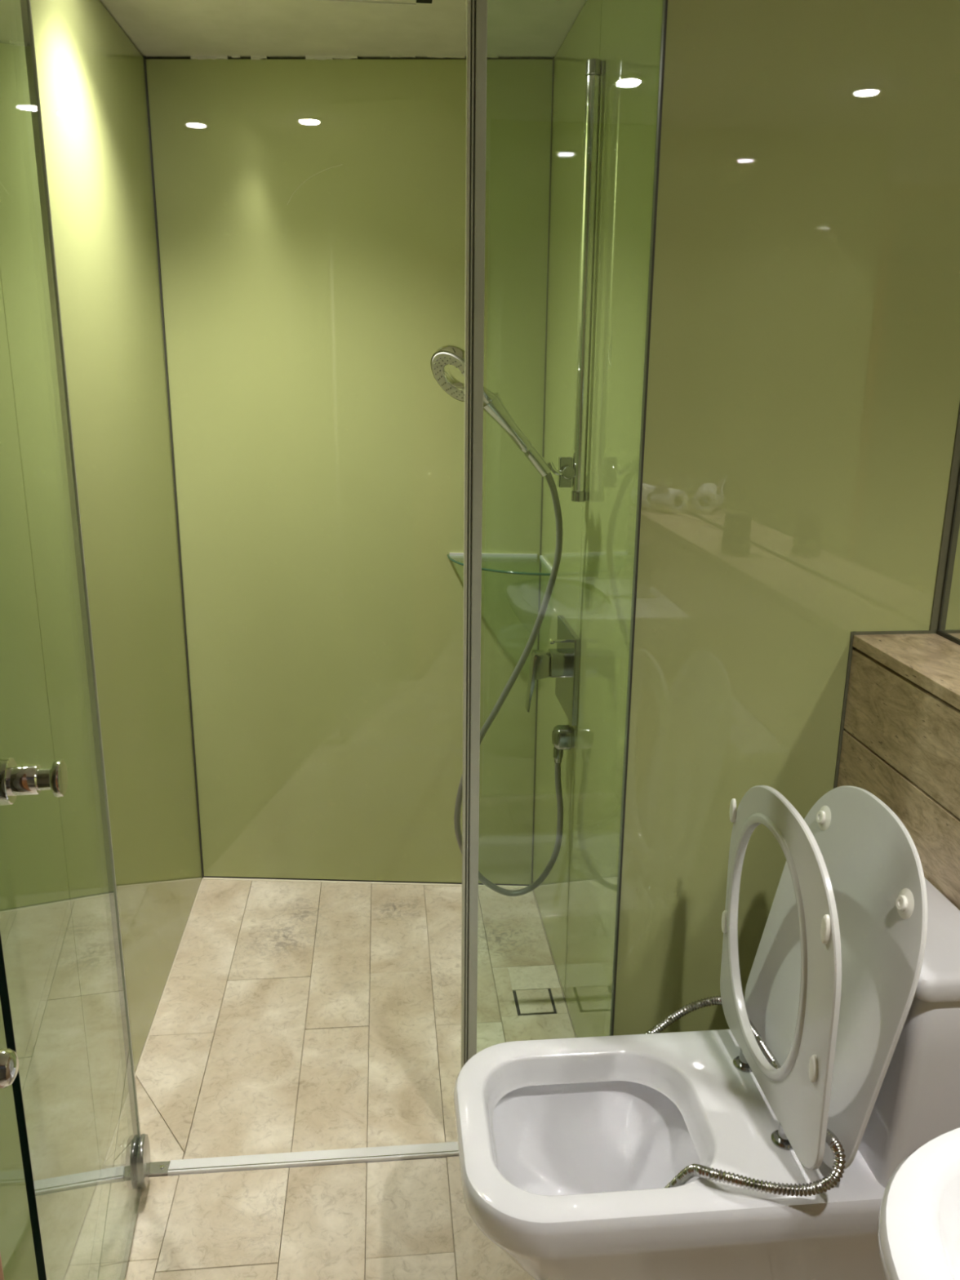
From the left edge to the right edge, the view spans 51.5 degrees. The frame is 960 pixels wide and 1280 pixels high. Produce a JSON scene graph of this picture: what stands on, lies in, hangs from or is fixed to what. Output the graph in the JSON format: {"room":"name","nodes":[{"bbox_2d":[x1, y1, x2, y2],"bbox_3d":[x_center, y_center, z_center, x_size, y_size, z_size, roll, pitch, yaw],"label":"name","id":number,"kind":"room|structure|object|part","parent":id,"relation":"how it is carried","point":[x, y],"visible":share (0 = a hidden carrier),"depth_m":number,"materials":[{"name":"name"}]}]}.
{"room":"bathroom","nodes":[
{"label":"bathroom","id":0,"kind":"room"},
{"bbox_2d":[0,0,202,1279],"bbox_3d":[-0.712,0.044,1.327,0.050,2.235,2.980,-1,16,-5],"label":"wall","id":1,"kind":"structure","parent":0,"point":[56,927],"depth_m":1.84,"materials":[{"name":"green"}]},
{"bbox_3d":[-0.642,0.188,0.774,0.020,2.207,1.748,-1,16,-5],"label":"wall panel","id":2,"kind":"part","parent":1,"relation":"part of","materials":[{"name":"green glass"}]},
{"bbox_2d":[142,56,204,877],"bbox_3d":[-0.825,-0.350,2.710,0.004,2.208,0.012,-1,16,-5],"label":"trim","id":3,"kind":"structure","parent":1,"relation":"attached to","point":[144,58],"depth_m":2.66,"materials":[{"name":"grey plastic"}]},
{"bbox_2d":[62,876,576,1279],"bbox_3d":[-0.060,1.281,1.105,2.450,0.061,4.250,-1,16,-5],"label":"floor","id":4,"kind":"structure","parent":0,"point":[291,1015],"depth_m":2.17,"materials":[{"name":"beige tile"}]},
{"bbox_2d":[98,1142,458,1180],"bbox_3d":[-0.374,1.014,1.943,0.710,0.011,0.030,-1,16,-5],"label":"trim","id":5,"kind":"structure","parent":4,"relation":"on","point":[433,1150],"depth_m":1.94,"materials":[{"name":"silver metal"}]},
{"bbox_2d":[0,0,150,1279],"bbox_3d":[-0.563,0.079,1.338,0.151,2.116,0.605,-1,16,-5],"label":"glass shower door","id":6,"kind":"structure","parent":5,"relation":"attached to","point":[15,780],"depth_m":1.47,"materials":[{"name":"green"}]},
{"bbox_3d":[-0.501,0.156,1.107,0.074,0.053,0.053,-1,16,-5],"label":"knob","id":7,"kind":"part","parent":6,"relation":"part of","materials":[{"name":"silver metal"}]},
{"bbox_3d":[-0.663,1.021,1.915,0.128,0.008,0.030,-1,16,-5],"label":"hinge floor plate","id":8,"kind":"part","parent":5,"relation":"part of","materials":[{"name":"grey metal"}]},
{"bbox_2d":[461,0,665,1068],"bbox_3d":[0.117,-0.015,1.702,0.291,2.114,0.016,-1,16,-5],"label":"glass screen","id":9,"kind":"object","parent":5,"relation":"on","point":[477,10],"visible":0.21,"depth_m":1.63,"materials":[{"name":"green"}]},
{"bbox_2d":[512,988,556,1015],"bbox_3d":[0.133,0.890,2.439,0.096,0.012,0.102,-1,16,-5],"label":"floor drain","id":10,"kind":"object","parent":4,"relation":"on","point":[530,1002],"visible":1,"depth_m":2.44,"materials":[{"name":"grey"}]},
{"bbox_2d":[453,785,959,1279],"bbox_3d":[0.326,0.669,1.526,0.725,0.905,0.402,-1,16,-5],"label":"toilet","id":11,"kind":"object","parent":4,"relation":"on","point":[569,1149],"visible":0.97,"depth_m":1.41,"materials":[{"name":"white ceramic"}]},
{"bbox_3d":[0.314,0.915,1.583,0.703,0.400,0.383,-1,16,-5],"label":"bowl","id":12,"kind":"part","parent":11,"relation":"part of","materials":[{"name":"white ceramic"}]},
{"bbox_2d":[644,995,845,1196],"bbox_3d":[0.351,0.856,1.612,0.225,0.499,0.518,-1,16,-5],"label":"hose","id":13,"kind":"object","parent":11,"relation":"attached to","point":[834,1176],"visible":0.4,"depth_m":1.37,"materials":[{"name":"silver metal"}]},
{"bbox_3d":[0.436,0.462,1.480,0.021,0.480,0.402,-1,16,-5],"label":"seat","id":14,"kind":"part","parent":11,"relation":"part of","materials":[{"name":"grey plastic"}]},
{"bbox_3d":[0.526,0.466,1.490,0.108,0.482,0.398,-1,16,-5],"label":"lid","id":15,"kind":"part","parent":11,"relation":"part of","materials":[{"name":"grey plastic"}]},
{"bbox_3d":[0.620,0.402,1.472,0.142,0.038,0.382,-1,16,-5],"label":"cistern lid","id":16,"kind":"part","parent":11,"relation":"part of","materials":[{"name":"white ceramic"}]},
{"bbox_2d":[836,633,959,910],"bbox_3d":[0.812,0.714,1.107,0.155,1.044,1.667,-1,16,-5],"label":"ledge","id":17,"kind":"object","parent":4,"relation":"on","point":[900,744],"visible":0.33,"depth_m":1.59,"materials":[{"name":"brown wood"}]},
{"bbox_3d":[0.714,0.372,1.336,0.013,0.149,1.026,-1,16,-5],"label":"panel","id":18,"kind":"part","parent":17,"relation":"part of","materials":[{"name":"brown wood"}]},
{"bbox_3d":[0.716,0.224,1.296,0.013,0.149,1.026,-1,16,-5],"label":"panel","id":19,"kind":"part","parent":17,"relation":"part of","materials":[{"name":"brown wood"}]},
{"bbox_2d":[877,1127,959,1279],"bbox_3d":[0.541,0.573,0.669,0.462,0.150,0.558,-1,16,-5],"label":"basin","id":20,"kind":"object","parent":17,"relation":"attached to","point":[918,1224],"visible":1,"depth_m":0.81,"materials":[{"name":"white ceramic"}]},
{"bbox_2d":[99,0,586,58],"bbox_3d":[-0.102,-1.089,1.142,2.450,0.060,3.110,-1,16,-5],"label":"ceiling","id":21,"kind":"structure","parent":0,"point":[157,28],"depth_m":2.20,"materials":[{"name":"white paint"}]},
{"bbox_2d":[280,0,432,6],"bbox_3d":[-0.255,-1.240,1.809,0.358,0.008,0.458,-1,16,-5],"label":"ceiling access panel","id":22,"kind":"object","parent":21,"relation":"attached to","point":[393,2],"visible":1,"depth_m":2.02,"materials":[{"name":"black"}]},
{"bbox_3d":[-0.267,-1.239,1.803,0.317,0.005,0.442,-1,16,-5],"label":"panel","id":23,"kind":"part","parent":22,"relation":"part of","materials":[{"name":"white paint"}]},
{"bbox_2d":[146,55,552,885],"bbox_3d":[-0.329,-0.339,2.727,1.094,2.235,0.063,1,15,2],"label":"wall","id":24,"kind":"structure","parent":0,"point":[311,210],"depth_m":2.65,"materials":[{"name":"green"}]},
{"bbox_2d":[446,552,551,575],"bbox_3d":[0.049,-0.197,2.597,0.254,0.013,0.276,-1,16,-5],"label":"corner shelf","id":25,"kind":"object","parent":24,"relation":"attached to","point":[514,556],"visible":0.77,"depth_m":2.71,"materials":[{"name":"clear glass"}]},
{"bbox_2d":[532,0,662,1037],"bbox_3d":[0.236,-0.198,2.238,0.051,2.235,1.088,-1,16,-5],"label":"wall","id":26,"kind":"structure","parent":0,"point":[593,588],"depth_m":2.01,"materials":[{"name":"green"}]},
{"bbox_2d":[531,57,554,883],"bbox_3d":[0.166,-0.332,2.680,0.005,2.208,0.010,-1,16,-5],"label":"trim","id":27,"kind":"structure","parent":26,"relation":"attached to","point":[553,75],"depth_m":2.60,"materials":[{"name":"grey plastic"}]},
{"bbox_2d":[524,615,580,725],"bbox_3d":[0.157,0.067,2.301,0.104,0.201,0.221,-1,16,-5],"label":"shower mixer","id":28,"kind":"object","parent":26,"relation":"attached to","point":[562,663],"visible":1,"depth_m":2.25,"materials":[{"name":"silver metal"}]},
{"bbox_3d":[0.132,0.094,2.281,0.050,0.139,0.040,-1,16,-5],"label":"lever","id":29,"kind":"part","parent":28,"relation":"part of","materials":[{"name":"silver metal"}]},
{"bbox_3d":[0.202,0.066,2.306,0.014,0.201,0.221,-1,16,-5],"label":"wall plate","id":30,"kind":"part","parent":28,"relation":"part of","materials":[{"name":"silver metal"}]},
{"bbox_2d":[551,724,574,763],"bbox_3d":[0.190,0.240,2.290,0.047,0.086,0.048,-1,16,-5],"label":"wall outlet","id":31,"kind":"object","parent":26,"relation":"attached to","point":[562,735],"visible":1,"depth_m":2.27,"materials":[{"name":"silver metal"}]},
{"bbox_3d":[0.203,-0.259,2.420,0.020,2.208,0.540,-1,16,-5],"label":"wall panel","id":32,"kind":"part","parent":26,"relation":"part of","materials":[{"name":"green glass"}]},
{"bbox_2d":[547,58,605,502],"bbox_3d":[0.185,-0.687,1.971,0.087,0.822,0.037,-1,16,-5],"label":"shower rail","id":33,"kind":"object","parent":26,"relation":"attached to","point":[595,68],"visible":1,"depth_m":1.96,"materials":[{"name":"silver metal"}]},
{"bbox_2d":[431,345,551,476],"bbox_3d":[0.028,-0.450,1.976,0.249,0.257,0.100,-1,16,-5],"label":"shower","id":34,"kind":"object","parent":33,"relation":"attached to","point":[494,406],"visible":0.76,"depth_m":1.97,"materials":[{"name":"silver metal"}]},
{"bbox_2d":[453,472,563,896],"bbox_3d":[0.072,0.127,2.213,0.258,0.997,0.081,-1,16,-5],"label":"shower hose","id":35,"kind":"object","parent":34,"relation":"attached to","point":[549,479],"visible":0.84,"depth_m":2.22,"materials":[{"name":"grey"}]},
{"bbox_3d":[0.073,-0.415,2.017,0.153,0.169,0.045,-6,17,-21],"label":"handle","id":36,"kind":"part","parent":34,"relation":"part of","materials":[{"name":"silver metal"}]},
{"bbox_3d":[0.157,-0.354,2.052,0.034,0.029,0.011,1,15,0],"label":"holder arm","id":37,"kind":"part","parent":33,"relation":"part of","materials":[{"name":"silver metal"}]},
{"bbox_3d":[0.182,-0.346,2.056,0.027,0.027,0.014,-1,16,-5],"label":"holder knob","id":38,"kind":"part","parent":33,"relation":"part of","materials":[{"name":"silver metal"}]},
{"bbox_2d":[611,0,667,1035],"bbox_3d":[0.265,-0.062,1.709,0.005,2.209,0.008,-1,16,-5],"label":"trim","id":39,"kind":"structure","parent":26,"relation":"attached to","point":[666,1],"depth_m":1.65,"materials":[{"name":"grey plastic"}]},
{"bbox_2d":[613,0,959,1035],"bbox_3d":[0.598,-0.064,1.768,0.670,2.235,0.050,-1,16,-5],"label":"wall partition","id":40,"kind":"structure","parent":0,"point":[803,399],"depth_m":1.65,"materials":[{"name":"green"}]},
{"bbox_2d":[833,631,855,788],"bbox_3d":[0.656,0.491,1.900,0.010,1.049,0.004,-1,16,-5],"label":"trim","id":41,"kind":"structure","parent":40,"relation":"attached to","point":[851,647],"depth_m":1.80,"materials":[{"name":"grey plastic"}]},
{"bbox_2d":[853,630,936,635],"bbox_3d":[0.737,-0.013,1.768,0.155,0.006,0.005,-1,16,-5],"label":"trim","id":42,"kind":"structure","parent":40,"relation":"attached to","point":[915,632],"depth_m":1.76,"materials":[{"name":"grey plastic"}]},
{"bbox_2d":[928,402,959,631],"bbox_3d":[0.815,-0.575,1.621,0.018,1.162,0.004,-1,16,-5],"label":"trim","id":43,"kind":"structure","parent":40,"relation":"attached to","point":[955,464],"depth_m":1.72,"materials":[{"name":"grey plastic"}]},
{"bbox_3d":[0.211,0.399,0.038,1.570,2.215,0.100,-1,16,-5],"label":"wall","id":44,"kind":"structure","parent":0,"visible":0},
{"bbox_3d":[-0.029,0.472,0.038,0.745,2.070,0.108,-1,16,-5],"label":"door","id":45,"kind":"structure","parent":44,"relation":"in","visible":0},
{"bbox_2d":[0,1048,18,1279],"bbox_3d":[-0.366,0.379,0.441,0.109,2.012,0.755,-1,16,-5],"label":"door handle","id":46,"kind":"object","parent":45,"relation":"attached to","point":[9,1061],"depth_m":0.72,"materials":[{"name":"silver metal"}]},
{"bbox_3d":[-0.401,0.379,0.438,0.040,2.012,0.755,-1,16,-5],"label":"door","id":47,"kind":"part","parent":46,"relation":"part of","materials":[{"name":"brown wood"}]},
{"bbox_3d":[-0.374,0.314,0.727,0.069,0.052,0.052,-1,16,-5],"label":"door knob","id":48,"kind":"part","parent":46,"relation":"part of","materials":[{"name":"silver metal"}]},
{"bbox_3d":[0.934,0.169,0.933,0.048,2.235,1.840,-1,16,-5],"label":"wall","id":49,"kind":"structure","parent":0,"visible":0},
{"bbox_2d":[936,467,959,644],"bbox_3d":[0.902,-0.351,0.819,0.009,1.165,1.664,-1,16,-5],"label":"wall mirror","id":50,"kind":"object","parent":49,"relation":"attached to","point":[948,625],"visible":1,"depth_m":1.72,"materials":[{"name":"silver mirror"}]}
]}

